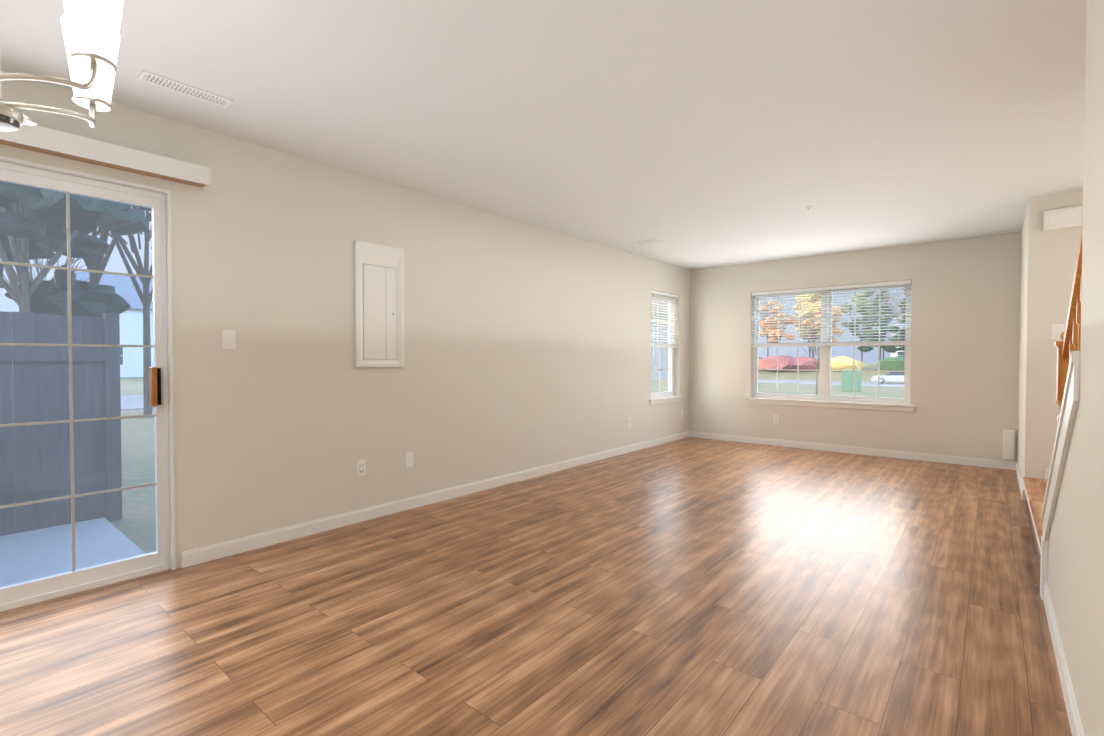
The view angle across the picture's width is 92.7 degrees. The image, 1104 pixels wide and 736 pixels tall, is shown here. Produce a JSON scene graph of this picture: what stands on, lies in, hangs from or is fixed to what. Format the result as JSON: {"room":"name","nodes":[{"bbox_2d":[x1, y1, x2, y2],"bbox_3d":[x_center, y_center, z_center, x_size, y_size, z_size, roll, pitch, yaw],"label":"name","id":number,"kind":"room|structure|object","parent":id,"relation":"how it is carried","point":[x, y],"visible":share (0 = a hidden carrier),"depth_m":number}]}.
{"room":"empty living room","nodes":[
{"label":"empty living room","id":0,"kind":"room"},
{"bbox_2d":[0,70,689,569],"bbox_3d":[-1.360,-0.138,3.809,0.150,2.440,10.650,1,1,40],"label":"wall","id":1,"kind":"structure","parent":0,"point":[526,346],"depth_m":3.64},
{"bbox_2d":[0,162,169,611],"bbox_3d":[-2.604,0.089,2.319,0.167,2.039,1.498,1,1,40],"label":"sliding glass door","id":2,"kind":"structure","parent":1,"relation":"in","point":[32,591],"depth_m":2.64},
{"bbox_2d":[0,156,175,569],"bbox_3d":[-2.545,0.083,2.269,0.012,2.054,1.528,1,1,40],"label":"door frame","id":3,"kind":"structure","parent":1,"relation":"attached to","point":[168,192],"depth_m":2.84},
{"bbox_2d":[0,124,210,188],"bbox_3d":[-2.513,-1.042,2.219,0.099,0.095,1.855,1,1,40],"label":"headrail valance","id":4,"kind":"object","parent":1,"relation":"attached to","point":[40,139],"visible":1,"depth_m":2.56},
{"bbox_2d":[222,330,235,349],"bbox_3d":[-1.876,-0.164,3.061,0.016,0.116,0.072,1,1,40],"label":"light switch","id":5,"kind":"object","parent":1,"relation":"attached to","point":[228,339],"visible":1,"depth_m":3.06},
{"bbox_2d":[356,460,365,476],"bbox_3d":[-1.346,0.709,3.716,0.010,0.116,0.072,1,1,40],"label":"electrical outlet","id":6,"kind":"object","parent":1,"relation":"attached to","point":[360,468],"visible":1,"depth_m":3.71},
{"bbox_2d":[354,240,404,366],"bbox_3d":[-1.242,-0.448,3.810,0.022,0.880,0.390,1,1,40],"label":"panel","id":7,"kind":"object","parent":1,"relation":"attached to","point":[379,308],"visible":0.98,"depth_m":3.80},
{"bbox_2d":[405,452,412,467],"bbox_3d":[-1.091,0.702,4.023,0.007,0.116,0.072,1,1,40],"label":"electrical outlet","id":8,"kind":"object","parent":1,"relation":"attached to","point":[408,459],"visible":1,"depth_m":4.02},
{"bbox_2d":[181,431,688,567],"bbox_3d":[-0.006,1.013,5.322,0.013,0.085,6.325,1,1,40],"label":"baseboard","id":9,"kind":"structure","parent":1,"relation":"attached to","point":[265,539],"depth_m":3.83},
{"bbox_2d":[649,294,682,404],"bbox_3d":[1.502,-0.275,7.209,0.190,1.504,0.900,1,1,40],"label":"window","id":10,"kind":"structure","parent":1,"relation":"in","point":[670,377],"depth_m":7.43},
{"bbox_2d":[651,290,678,355],"bbox_3d":[1.527,-0.594,7.182,0.056,0.862,0.792,1,1,40],"label":"window blind","id":11,"kind":"object","parent":10,"relation":"attached to","point":[661,294],"visible":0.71,"depth_m":7.15},
{"bbox_2d":[0,437,1071,735],"bbox_3d":[0.464,1.171,2.210,5.030,0.120,10.800,1,1,40],"label":"floor","id":12,"kind":"structure","parent":0,"point":[696,587],"depth_m":2.31},
{"bbox_2d":[0,0,1086,269],"bbox_3d":[0.464,-1.454,2.164,5.030,0.250,10.800,1,1,40],"label":"ceiling","id":13,"kind":"structure","parent":0,"point":[696,134],"depth_m":2.65},
{"bbox_2d":[0,0,123,131],"bbox_3d":[-1.340,-0.942,1.231,0.557,0.740,0.556,1,1,40],"label":"chandelier","id":14,"kind":"object","parent":13,"relation":"hanging from","point":[90,28],"visible":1,"depth_m":1.25},
{"bbox_2d":[137,70,232,107],"bbox_3d":[-1.747,-1.331,2.522,0.105,0.007,0.365,1,1,40],"label":"ceiling vent","id":15,"kind":"object","parent":13,"relation":"in","point":[177,86],"visible":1,"depth_m":2.51},
{"bbox_2d":[631,239,660,245],"bbox_3d":[1.047,-1.390,5.849,0.300,0.007,0.160,1,1,40],"label":"ceiling vent","id":16,"kind":"object","parent":13,"relation":"in","point":[648,242],"visible":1,"depth_m":5.83},
{"bbox_2d":[689,233,1020,462],"bbox_3d":[3.937,-0.180,6.225,4.880,2.440,0.150,1,1,40],"label":"wall","id":17,"kind":"structure","parent":0,"point":[965,339],"depth_m":5.97},
{"bbox_2d":[773,415,778,423],"bbox_3d":[2.957,0.677,6.954,0.072,0.116,0.010,1,1,40],"label":"electrical outlet","id":18,"kind":"object","parent":17,"relation":"attached to","point":[775,419],"visible":1,"depth_m":6.95},
{"bbox_2d":[746,284,914,411],"bbox_3d":[3.432,-0.265,6.625,1.910,1.504,0.190,1,1,40],"label":"window","id":19,"kind":"structure","parent":17,"relation":"in","point":[825,380],"depth_m":6.62},
{"bbox_2d":[751,280,911,346],"bbox_3d":[3.412,-0.583,6.595,1.802,0.862,0.056,1,1,40],"label":"window blind","id":20,"kind":"object","parent":19,"relation":"attached to","point":[903,282],"visible":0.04,"depth_m":6.52},
{"bbox_2d":[689,431,1012,469],"bbox_3d":[3.414,0.991,6.576,3.595,0.085,0.013,1,1,40],"label":"baseboard","id":21,"kind":"structure","parent":17,"relation":"attached to","point":[999,464],"depth_m":6.29},
{"bbox_2d":[1002,430,1014,460],"bbox_3d":[4.728,0.798,5.452,0.097,0.310,0.048,1,1,40],"label":"vent box","id":22,"kind":"object","parent":17,"relation":"attached to","point":[1008,450],"visible":1,"depth_m":5.43},
{"bbox_2d":[1018,195,1048,499],"bbox_3d":[4.361,-0.155,4.795,0.115,2.440,1.500,1,1,40],"label":"wall","id":23,"kind":"structure","parent":0,"point":[1032,340],"depth_m":4.23},
{"bbox_2d":[1013,462,1023,499],"bbox_3d":[4.303,1.022,4.845,0.013,0.085,1.470,1,1,40],"label":"baseboard","id":24,"kind":"structure","parent":23,"relation":"attached to","point":[1015,465],"depth_m":4.77},
{"bbox_2d":[1044,468,1049,479],"bbox_3d":[4.305,0.849,3.874,0.998,0.085,0.013,1,1,40],"label":"baseboard","id":25,"kind":"structure","parent":23,"relation":"attached to","point":[1046,471],"depth_m":4.18},
{"bbox_2d":[1022,477,1046,563],"bbox_3d":[3.549,1.000,3.063,1.149,0.192,2.226,1,1,40],"label":"floor","id":26,"kind":"structure","parent":0,"point":[1035,489],"depth_m":3.56},
{"bbox_2d":[1044,190,1082,468],"bbox_3d":[4.400,-0.139,3.863,1.140,2.440,0.120,1,1,40],"label":"wall","id":27,"kind":"structure","parent":0,"point":[1063,245],"depth_m":4.14},
{"bbox_2d":[1051,324,1063,338],"bbox_3d":[3.969,-0.283,4.132,0.072,0.116,0.016,1,1,40],"label":"light switch","id":28,"kind":"object","parent":27,"relation":"attached to","point":[1057,330],"visible":0.96,"depth_m":4.14},
{"bbox_2d":[1043,206,1081,230],"bbox_3d":[3.967,-1.163,4.095,0.215,0.150,0.052,1,1,40],"label":"box","id":29,"kind":"object","parent":27,"relation":"attached to","point":[1069,217],"visible":0.98,"depth_m":4.08},
{"bbox_2d":[1047,0,1103,735],"bbox_3d":[0.279,-0.069,-0.088,0.115,2.440,6.770,1,1,40],"label":"wall","id":30,"kind":"structure","parent":0,"point":[1089,665],"depth_m":1.51},
{"bbox_2d":[1040,351,1079,599],"bbox_3d":[2.083,0.526,2.080,0.155,1.174,1.174,1,1,40],"label":"trim","id":31,"kind":"structure","parent":30,"relation":"on","point":[1068,410],"depth_m":1.98},
{"bbox_2d":[1054,223,1082,420],"bbox_3d":[2.136,0.017,2.108,0.106,1.810,1.258,1,1,40],"label":"stair railing","id":32,"kind":"object","parent":31,"relation":"on","point":[1070,336],"visible":0.12,"depth_m":2.34},
{"bbox_2d":[1043,583,1084,735],"bbox_3d":[0.235,1.013,-0.023,0.014,0.275,6.783,1,1,40],"label":"baseboard","id":33,"kind":"structure","parent":30,"relation":"attached to","point":[1074,719],"depth_m":1.84},
{"label":"outside","id":34,"kind":"structure","parent":0,"visible":0},
{"bbox_2d":[0,379,903,586],"bbox_3d":[-18.494,1.922,9.208,200.000,1.330,150.500,1,1,40],"label":"pavement","id":35,"kind":"structure","parent":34,"point":[98,539],"depth_m":3.96},
{"bbox_2d":[9,363,903,552],"bbox_3d":[13.411,1.610,47.381,200.000,2.600,250.000,1,1,40],"label":"ground","id":36,"kind":"structure","parent":34,"point":[892,392],"depth_m":10.08},
{"bbox_2d":[0,311,121,535],"bbox_3d":[-4.655,0.495,1.971,2.726,1.880,5.275,1,1,40],"label":"fence","id":37,"kind":"object","parent":36,"relation":"on","point":[29,399],"depth_m":4.52},
{"bbox_2d":[53,265,75,315],"bbox_3d":[-8.440,-0.242,9.146,0.300,3.100,0.285,1,1,40],"label":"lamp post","id":38,"kind":"object","parent":36,"relation":"on","point":[63,283],"depth_m":9.06},
{"bbox_2d":[0,181,152,417],"bbox_3d":[-16.671,-5.108,25.880,41.274,12.871,33.897,1,1,40],"label":"trees","id":39,"kind":"object","parent":36,"relation":"on","point":[79,252],"depth_m":9.74},
{"bbox_2d":[75,271,153,377],"bbox_3d":[-33.577,-3.695,48.764,10.800,8.600,16.600,1,1,40],"label":"house","id":40,"kind":"structure","parent":36,"relation":"on","point":[126,333],"depth_m":41.87},
{"bbox_2d":[651,299,667,380],"bbox_3d":[10.605,-4.063,54.840,14.800,11.080,10.600,1,1,40],"label":"house","id":41,"kind":"structure","parent":36,"relation":"on","point":[655,361],"depth_m":48.79},
{"bbox_2d":[758,287,905,394],"bbox_3d":[26.267,-6.325,63.934,67.578,14.976,87.639,1,1,40],"label":"trees","id":42,"kind":"object","parent":36,"relation":"on","point":[898,364],"depth_m":77.75},
{"bbox_2d":[841,369,860,391],"bbox_3d":[13.530,0.557,23.799,0.700,0.978,0.600,1,1,40],"label":"utility box","id":43,"kind":"object","parent":36,"relation":"on","point":[857,382],"depth_m":23.59},
{"bbox_2d":[871,372,903,382],"bbox_3d":[37.753,1.020,57.784,4.500,1.360,1.800,1,1,36],"label":"car","id":44,"kind":"object","parent":36,"relation":"on","point":[900,377],"depth_m":57.34},
{"bbox_2d":[889,315,904,356],"bbox_3d":[70.326,-5.089,93.536,16.600,9.200,10.800,1,1,40],"label":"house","id":45,"kind":"structure","parent":36,"relation":"on","point":[895,354],"depth_m":94.60}
]}

